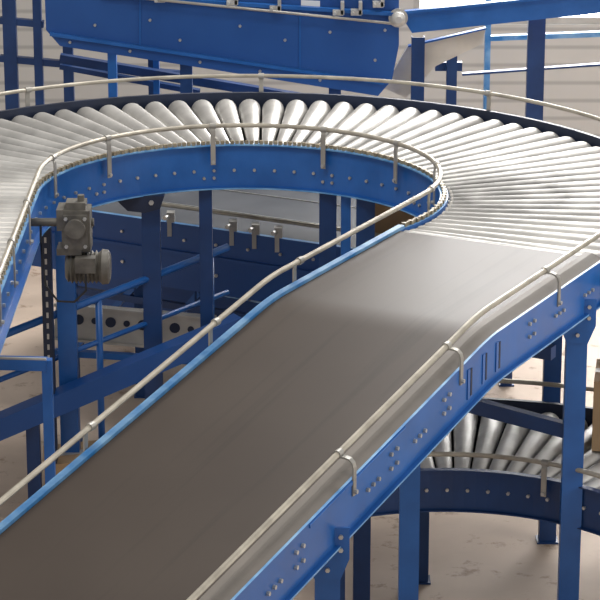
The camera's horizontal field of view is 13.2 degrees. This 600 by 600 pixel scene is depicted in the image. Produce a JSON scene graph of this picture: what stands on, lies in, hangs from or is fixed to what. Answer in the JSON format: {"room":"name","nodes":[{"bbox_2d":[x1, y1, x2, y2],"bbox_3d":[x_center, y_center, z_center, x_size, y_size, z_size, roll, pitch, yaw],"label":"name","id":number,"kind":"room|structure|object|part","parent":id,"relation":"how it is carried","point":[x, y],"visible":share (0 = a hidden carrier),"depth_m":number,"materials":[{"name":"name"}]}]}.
{"room":"distribution center","nodes":[
{"label":"distribution center","id":0,"kind":"room"},
{"bbox_2d":[0,266,599,599],"bbox_3d":[0.000,1.057,11.834,16.000,0.100,22.000,0,17,0],"label":"floor","id":1,"kind":"structure","parent":0,"point":[473,556],"depth_m":11.69,"materials":[{"name":"concrete"}]},
{"bbox_2d":[0,355,55,483],"bbox_3d":[-1.137,0.803,10.396,0.323,1.232,0.050,0,17,0],"label":"gate","id":2,"kind":"object","parent":1,"relation":"on","point":[44,364],"visible":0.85,"depth_m":10.24,"materials":[{"name":"blue metal"}]},
{"bbox_3d":[-0.995,0.812,10.399,0.040,1.212,0.040,0,17,0],"label":"post","id":3,"kind":"part","parent":2,"relation":"part of","materials":[{"name":"blue metal"}]},
{"bbox_2d":[43,440,96,484],"bbox_3d":[-1.004,0.814,12.044,0.320,0.241,0.260,-5,18,-16],"label":"cardboard box","id":4,"kind":"object","parent":1,"relation":"on","point":[65,459],"visible":0.18,"depth_m":11.94,"materials":[{"name":"brown cardboard"}]},
{"bbox_2d":[0,0,179,109],"bbox_3d":[-1.236,-1.126,15.766,1.147,1.762,0.090,0,17,0],"label":"steel frame","id":5,"kind":"object","parent":1,"relation":"on","point":[9,19],"visible":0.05,"depth_m":15.64,"materials":[{"name":"blue paint"}]},
{"bbox_3d":[-1.742,-1.126,15.766,0.100,1.762,0.090,0,17,0],"label":"leg","id":6,"kind":"part","parent":5,"relation":"part of","materials":[{"name":"blue paint"}]},
{"bbox_3d":[-1.575,-1.126,15.766,0.070,1.762,0.090,0,17,0],"label":"leg","id":7,"kind":"part","parent":5,"relation":"part of","materials":[{"name":"blue paint"}]},
{"bbox_3d":[-1.396,-1.126,15.766,0.080,1.762,0.090,0,17,0],"label":"leg","id":8,"kind":"part","parent":5,"relation":"part of","materials":[{"name":"blue paint"}]},
{"bbox_3d":[-0.895,-1.126,15.766,0.060,1.762,0.090,0,17,0],"label":"leg","id":9,"kind":"part","parent":5,"relation":"part of","materials":[{"name":"blue paint"}]},
{"bbox_2d":[0,244,229,438],"bbox_3d":[-0.931,0.371,12.092,1.488,1.060,0.036,-13,21,-36],"label":"handrail","id":10,"kind":"object","parent":1,"relation":"on","point":[97,299],"visible":0.53,"depth_m":12.05,"materials":[{"name":"blue metal"}]},
{"bbox_3d":[-0.928,0.433,12.113,0.032,0.928,0.030,0,17,0],"label":"post","id":11,"kind":"part","parent":10,"relation":"part of","materials":[{"name":"blue metal"}]},
{"bbox_3d":[-0.933,0.194,12.039,1.486,0.233,0.026,-13,21,-35],"label":"rail","id":12,"kind":"part","parent":10,"relation":"part of","materials":[{"name":"blue metal"}]},
{"bbox_3d":[-0.928,-0.010,11.976,1.483,0.263,0.036,-13,21,-36],"label":"rail","id":13,"kind":"part","parent":10,"relation":"part of","materials":[{"name":"blue metal"}]},
{"bbox_3d":[-0.425,0.272,12.468,0.032,1.027,0.030,0,17,0],"label":"post","id":14,"kind":"part","parent":10,"relation":"part of","materials":[{"name":"grey metal"}]},
{"bbox_2d":[0,313,241,498],"bbox_3d":[-0.899,0.555,11.941,1.443,0.798,0.109,-9,19,-28],"label":"support beam","id":15,"kind":"structure","parent":1,"relation":"on","point":[27,415],"depth_m":11.83,"materials":[{"name":"blue metal"}]},
{"bbox_3d":[-1.208,0.771,11.825,0.080,0.452,0.080,0,17,0],"label":"leg","id":16,"kind":"part","parent":15,"relation":"part of","materials":[{"name":"blue paint"}]},
{"bbox_2d":[54,301,216,441],"bbox_3d":[-0.802,0.355,12.717,0.794,0.722,0.080,0,17,0],"label":"frame","id":17,"kind":"object","parent":1,"relation":"on","point":[114,318],"visible":0.44,"depth_m":12.63,"materials":[{"name":"grey metal"}]},
{"bbox_2d":[78,278,260,344],"bbox_3d":[-0.239,0.098,13.884,2.252,0.529,0.495,10,20,30],"label":"conveyor","id":18,"kind":"object","parent":1,"relation":"on","point":[168,293],"visible":0.05,"depth_m":13.83,"materials":[{"name":"blue metal"}]},
{"bbox_3d":[-0.361,0.101,13.682,2.252,0.240,0.038,10,20,30],"label":"frame","id":19,"kind":"part","parent":18,"relation":"part of","materials":[{"name":"blue paint"}]},
{"bbox_2d":[32,189,513,397],"bbox_3d":[-0.078,-0.058,13.504,2.560,1.050,1.210,9,19,27],"label":"conveyor","id":20,"kind":"object","parent":1,"relation":"on","point":[265,231],"visible":0.38,"depth_m":13.12,"materials":[{"name":"blue metal"}]},
{"bbox_3d":[-1.183,0.135,13.574,0.075,0.640,0.080,0,17,0],"label":"leg","id":21,"kind":"part","parent":20,"relation":"part of","materials":[{"name":"blue paint"}]},
{"bbox_3d":[-0.821,0.191,13.391,0.075,0.640,0.080,0,17,0],"label":"leg","id":22,"kind":"part","parent":20,"relation":"part of","materials":[{"name":"blue paint"}]},
{"bbox_3d":[-0.334,-0.179,12.960,2.560,0.340,0.043,9,19,27],"label":"frame","id":23,"kind":"part","parent":20,"relation":"part of","materials":[{"name":"blue paint"}]},
{"bbox_3d":[-0.504,0.240,13.231,0.075,0.640,0.080,0,17,0],"label":"leg","id":24,"kind":"part","parent":20,"relation":"part of","materials":[{"name":"blue paint"}]},
{"bbox_3d":[-0.309,-0.422,12.934,2.560,0.019,0.020,9,19,27],"label":"guide rail","id":25,"kind":"part","parent":20,"relation":"part of","materials":[{"name":"metal"}]},
{"bbox_2d":[375,203,414,232],"bbox_3d":[0.621,-0.398,12.747,0.560,0.242,0.400,9,19,27],"label":"cardboard box","id":26,"kind":"object","parent":20,"relation":"on","point":[396,218],"visible":0.07,"depth_m":12.62,"materials":[{"name":"brown cardboard"}]},
{"bbox_3d":[1.082,0.103,13.557,0.080,0.710,0.080,0,17,0],"label":"leg","id":27,"kind":"part","parent":20,"relation":"part of","materials":[{"name":"blue paint"}]},
{"bbox_2d":[0,193,599,599],"bbox_3d":[-0.253,1.079,8.691,0.993,1.706,5.202,9,19,26],"label":"conveyor","id":28,"kind":"object","parent":1,"relation":"on","point":[250,473],"visible":1,"depth_m":8.85,"materials":[{"name":"rubber"}]},
{"bbox_3d":[-0.717,0.690,8.649,0.032,0.749,4.900,9,19,26],"label":"frame","id":29,"kind":"part","parent":28,"relation":"part of","materials":[{"name":"blue paint"}]},
{"bbox_3d":[-0.671,0.492,8.676,0.021,0.567,5.093,9,19,26],"label":"guide rail","id":30,"kind":"part","parent":28,"relation":"part of","materials":[{"name":"metal"}]},
{"bbox_3d":[0.088,1.341,8.526,0.140,1.303,0.087,0,17,0],"label":"leg","id":31,"kind":"part","parent":28,"relation":"part of","materials":[{"name":"blue paint"}]},
{"bbox_3d":[0.253,0.661,10.554,0.090,1.410,0.090,0,17,0],"label":"leg","id":32,"kind":"part","parent":28,"relation":"part of","materials":[{"name":"blue paint"}]},
{"bbox_3d":[0.096,0.618,8.361,0.022,0.568,5.202,9,19,26],"label":"guide rail","id":33,"kind":"part","parent":28,"relation":"part of","materials":[{"name":"metal"}]},
{"bbox_3d":[0.411,0.891,9.807,0.095,1.410,0.090,0,17,0],"label":"leg","id":34,"kind":"part","parent":28,"relation":"part of","materials":[{"name":"blue paint"}]},
{"bbox_3d":[0.079,0.820,8.257,0.028,0.724,4.900,9,19,26],"label":"frame","id":35,"kind":"part","parent":28,"relation":"part of","materials":[{"name":"blue paint"}]},
{"bbox_3d":[1.080,0.695,10.323,0.140,1.480,0.087,0,17,0],"label":"leg","id":36,"kind":"part","parent":28,"relation":"part of","materials":[{"name":"blue paint"}]},
{"bbox_2d":[0,73,599,584],"bbox_3d":[-0.260,0.246,11.384,3.819,1.714,3.832,0,17,0],"label":"conveyor","id":37,"kind":"object","parent":1,"relation":"on","point":[481,174],"visible":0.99,"depth_m":11.93,"materials":[{"name":"silver metal"}]},
{"bbox_3d":[-1.131,0.298,11.752,0.065,1.400,0.090,0,17,0],"label":"leg","id":38,"kind":"part","parent":37,"relation":"part of","materials":[{"name":"blue paint"}]},
{"bbox_3d":[-1.060,0.255,11.890,0.105,1.400,0.090,0,17,0],"label":"leg","id":39,"kind":"part","parent":37,"relation":"part of","materials":[{"name":"blue paint"}]},
{"bbox_3d":[-0.914,-0.148,11.015,0.222,0.171,0.168,0,17,0],"label":"drive motor","id":40,"kind":"part","parent":37,"relation":"part of","materials":[{"name":"paint"}]},
{"bbox_3d":[-0.690,0.153,12.220,0.105,1.400,0.090,0,17,0],"label":"leg","id":41,"kind":"part","parent":37,"relation":"part of","materials":[{"name":"blue paint"}]},
{"bbox_3d":[-0.440,0.128,12.304,0.080,1.400,0.090,0,17,0],"label":"leg","id":42,"kind":"part","parent":37,"relation":"part of","materials":[{"name":"blue paint"}]},
{"bbox_3d":[-0.260,-0.399,10.641,1.741,0.020,2.776,0,17,0],"label":"guard rail","id":43,"kind":"part","parent":37,"relation":"part of","materials":[{"name":"metal"}]},
{"bbox_3d":[-0.260,-0.320,10.671,1.778,0.016,2.802,0,17,0],"label":"drive chain","id":44,"kind":"part","parent":37,"relation":"part of","materials":[{"name":"metal"}]},
{"bbox_3d":[-0.260,-0.213,10.711,1.790,0.212,2.800,0,17,0],"label":"frame","id":45,"kind":"part","parent":37,"relation":"part of","materials":[{"name":"blue paint"}]},
{"bbox_3d":[-0.260,-0.375,11.187,3.800,0.218,3.805,0,17,0],"label":"frame","id":46,"kind":"part","parent":37,"relation":"part of","materials":[{"name":"blue paint"}]},
{"bbox_3d":[-0.260,-0.559,11.135,3.819,0.018,3.814,0,17,0],"label":"guard rail","id":47,"kind":"part","parent":37,"relation":"part of","materials":[{"name":"metal"}]},
{"bbox_3d":[0.129,0.148,12.240,0.100,1.400,0.090,0,17,0],"label":"leg","id":48,"kind":"part","parent":37,"relation":"part of","materials":[{"name":"blue paint"}]},
{"bbox_3d":[0.212,0.160,12.199,0.065,1.400,0.090,0,17,0],"label":"leg","id":49,"kind":"part","parent":37,"relation":"part of","materials":[{"name":"blue paint"}]},
{"bbox_3d":[0.301,0.178,12.142,0.105,1.400,0.090,0,17,0],"label":"leg","id":50,"kind":"part","parent":37,"relation":"part of","materials":[{"name":"blue paint"}]},
{"bbox_3d":[0.520,0.537,10.973,0.080,1.400,0.090,0,17,0],"label":"leg","id":51,"kind":"part","parent":37,"relation":"part of","materials":[{"name":"blue paint"}]},
{"bbox_3d":[1.102,0.405,11.403,0.095,1.400,0.090,0,17,0],"label":"leg","id":52,"kind":"part","parent":37,"relation":"part of","materials":[{"name":"blue paint"}]},
{"bbox_2d":[45,0,599,104],"bbox_3d":[0.298,-1.034,15.276,3.493,1.872,0.850,0,17,0],"label":"conveyor","id":53,"kind":"object","parent":1,"relation":"on","point":[347,38],"visible":0.75,"depth_m":14.81,"materials":[{"name":"blue metal"}]},
{"bbox_3d":[-1.079,-0.795,15.135,0.070,1.500,0.090,0,17,0],"label":"leg","id":54,"kind":"part","parent":53,"relation":"part of","materials":[{"name":"blue paint"}]},
{"bbox_3d":[-0.849,-0.874,15.530,0.055,1.418,0.090,0,17,0],"label":"leg","id":55,"kind":"part","parent":53,"relation":"part of","materials":[{"name":"blue paint"}]},
{"bbox_3d":[-0.655,-0.795,15.135,0.090,1.500,0.090,0,17,0],"label":"leg","id":56,"kind":"part","parent":53,"relation":"part of","materials":[{"name":"blue paint"}]},
{"bbox_3d":[-0.442,-1.509,14.827,2.013,0.699,0.050,0,17,0],"label":"panel","id":57,"kind":"part","parent":53,"relation":"part of","materials":[{"name":"blue paint"}]},
{"bbox_3d":[0.060,-1.677,14.757,0.108,0.052,0.003,0,17,0],"label":"rating plate","id":58,"kind":"part","parent":53,"relation":"part of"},
{"bbox_3d":[0.201,-0.795,15.135,0.090,1.500,0.090,0,17,0],"label":"leg","id":59,"kind":"part","parent":53,"relation":"part of","materials":[{"name":"blue paint"}]},
{"bbox_3d":[0.675,-0.785,15.086,0.095,1.510,0.090,0,17,0],"label":"leg","id":60,"kind":"part","parent":53,"relation":"part of","materials":[{"name":"blue paint"}]},
{"bbox_3d":[0.778,-1.370,15.005,0.583,0.420,0.070,0,17,0],"label":"chute panel","id":61,"kind":"part","parent":53,"relation":"part of","materials":[{"name":"beige metal"}]},
{"bbox_3d":[0.882,-0.825,15.283,0.080,1.469,0.090,0,17,0],"label":"leg","id":62,"kind":"part","parent":53,"relation":"part of","materials":[{"name":"blue paint"}]},
{"bbox_3d":[1.306,-1.657,14.773,1.476,0.281,0.105,0,17,0],"label":"panel","id":63,"kind":"part","parent":53,"relation":"part of","materials":[{"name":"blue paint"}]},
{"bbox_2d":[340,379,599,599],"bbox_3d":[1.067,0.942,10.653,3.033,0.814,1.332,9,19,26],"label":"conveyor","id":64,"kind":"object","parent":1,"relation":"on","point":[484,465],"visible":0.3,"depth_m":10.53,"materials":[{"name":"blue metal"}]},
{"bbox_3d":[0.148,1.114,10.578,0.090,0.530,0.090,0,17,0],"label":"leg","id":65,"kind":"part","parent":64,"relation":"part of","materials":[{"name":"blue paint"}]},
{"bbox_3d":[0.874,0.857,10.239,1.561,0.180,0.487,9,19,26],"label":"frame","id":66,"kind":"part","parent":64,"relation":"part of","materials":[{"name":"blue paint"}]},
{"bbox_3d":[0.868,0.708,10.181,1.525,0.019,0.472,9,19,26],"label":"guard rail","id":67,"kind":"part","parent":64,"relation":"part of","materials":[{"name":"metal"}]},
{"bbox_3d":[1.152,0.691,10.746,3.016,0.200,0.924,9,19,26],"label":"frame","id":68,"kind":"part","parent":64,"relation":"part of","materials":[{"name":"blue paint"}]},
{"bbox_3d":[1.155,0.517,10.699,3.033,0.019,0.930,9,19,26],"label":"guard rail","id":69,"kind":"part","parent":64,"relation":"part of","materials":[{"name":"metal"}]},
{"bbox_2d":[591,359,599,450],"bbox_3d":[1.398,0.441,10.758,0.360,0.301,0.300,3,17,8],"label":"cardboard box","id":70,"kind":"object","parent":64,"relation":"on","point":[596,394],"visible":1,"depth_m":10.65,"materials":[{"name":"brown cardboard"}]},
{"bbox_2d":[435,19,599,120],"bbox_3d":[1.452,-1.021,15.275,1.330,1.848,0.090,0,17,0],"label":"steel frame","id":71,"kind":"object","parent":1,"relation":"on","point":[535,63],"visible":0.33,"depth_m":15.15,"materials":[{"name":"blue paint"}]},
{"bbox_3d":[1.373,-1.021,15.275,0.120,1.848,0.090,0,17,0],"label":"leg","id":72,"kind":"part","parent":71,"relation":"part of","materials":[{"name":"blue paint"}]},
{"bbox_2d":[483,0,599,109],"bbox_3d":[1.538,-1.169,15.962,0.846,1.727,0.090,0,17,0],"label":"steel frame","id":73,"kind":"object","parent":1,"relation":"on","point":[488,37],"visible":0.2,"depth_m":15.81,"materials":[{"name":"blue paint"}]},
{"bbox_3d":[1.142,-1.169,15.962,0.055,1.727,0.090,0,17,0],"label":"leg","id":74,"kind":"part","parent":73,"relation":"part of","materials":[{"name":"blue paint"}]},
{"bbox_2d":[0,0,599,136],"bbox_3d":[0.000,-3.891,16.694,16.000,6.500,0.200,0,17,0],"label":"wall","id":75,"kind":"structure","parent":0,"point":[578,89],"depth_m":17.33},
{"bbox_2d":[413,0,599,23],"bbox_3d":[2.675,-3.797,16.694,3.860,4.090,0.125,0,17,0],"label":"window","id":76,"kind":"structure","parent":75,"relation":"in","point":[588,18],"depth_m":17.23,"materials":[{"name":"white glass"}]}
]}

